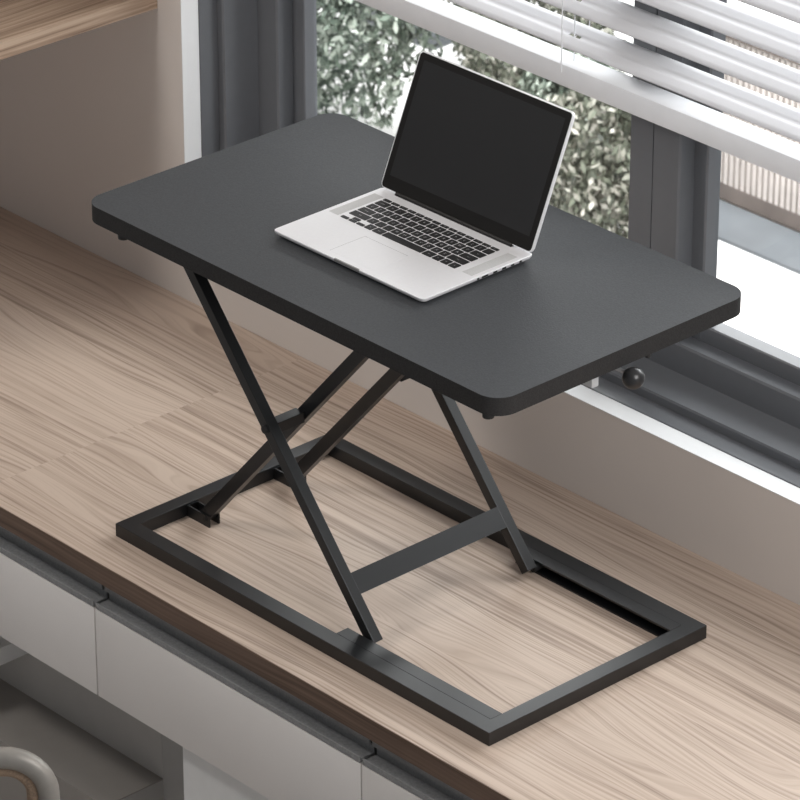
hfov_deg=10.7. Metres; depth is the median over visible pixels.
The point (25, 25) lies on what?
wall shelf
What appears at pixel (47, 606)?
drawer
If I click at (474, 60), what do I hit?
shrub
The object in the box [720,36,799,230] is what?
picket fence
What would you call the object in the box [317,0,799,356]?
ground
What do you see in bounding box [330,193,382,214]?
speaker grille
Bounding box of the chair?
[0,746,59,799]
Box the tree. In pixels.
[316,0,444,129]
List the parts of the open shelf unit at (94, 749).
panel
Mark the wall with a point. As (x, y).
(84, 116)
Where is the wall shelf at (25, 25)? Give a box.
[0,0,156,59]
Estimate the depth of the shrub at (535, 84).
13.92 m
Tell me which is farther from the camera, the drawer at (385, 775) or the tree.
the tree
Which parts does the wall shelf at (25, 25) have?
panel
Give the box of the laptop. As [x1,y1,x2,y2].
[275,51,574,301]
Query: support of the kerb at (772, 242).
on the ground
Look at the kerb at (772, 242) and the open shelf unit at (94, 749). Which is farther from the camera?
the kerb at (772, 242)
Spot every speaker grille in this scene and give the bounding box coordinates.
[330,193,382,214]
[462,253,516,275]
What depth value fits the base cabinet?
5.88 m
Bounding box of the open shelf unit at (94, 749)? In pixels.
[0,636,163,799]
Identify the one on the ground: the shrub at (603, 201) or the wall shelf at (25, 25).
the shrub at (603, 201)
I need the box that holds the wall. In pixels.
[0,0,799,604]
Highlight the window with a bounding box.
[180,0,799,504]
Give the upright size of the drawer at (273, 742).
0.186 m
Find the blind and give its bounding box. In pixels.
[355,0,799,182]
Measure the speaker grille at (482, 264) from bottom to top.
0.001 m
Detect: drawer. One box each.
[0,526,108,694]
[95,586,376,799]
[362,741,472,799]
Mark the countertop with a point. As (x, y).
(121, 398)
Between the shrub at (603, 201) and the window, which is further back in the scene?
the shrub at (603, 201)
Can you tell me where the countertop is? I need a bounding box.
[0,207,799,799]
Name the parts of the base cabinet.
panel, door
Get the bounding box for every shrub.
[447,0,626,95]
[517,47,627,204]
[544,67,630,238]
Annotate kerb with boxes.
[323,1,452,50]
[718,200,799,274]
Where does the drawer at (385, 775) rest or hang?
attached to the countertop
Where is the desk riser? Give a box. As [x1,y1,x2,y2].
[92,113,740,745]
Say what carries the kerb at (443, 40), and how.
on the ground
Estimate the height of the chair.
0.940 m
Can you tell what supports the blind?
attached to the window
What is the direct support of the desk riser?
on the countertop
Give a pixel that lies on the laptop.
(475, 159)
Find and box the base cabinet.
[162,734,269,799]

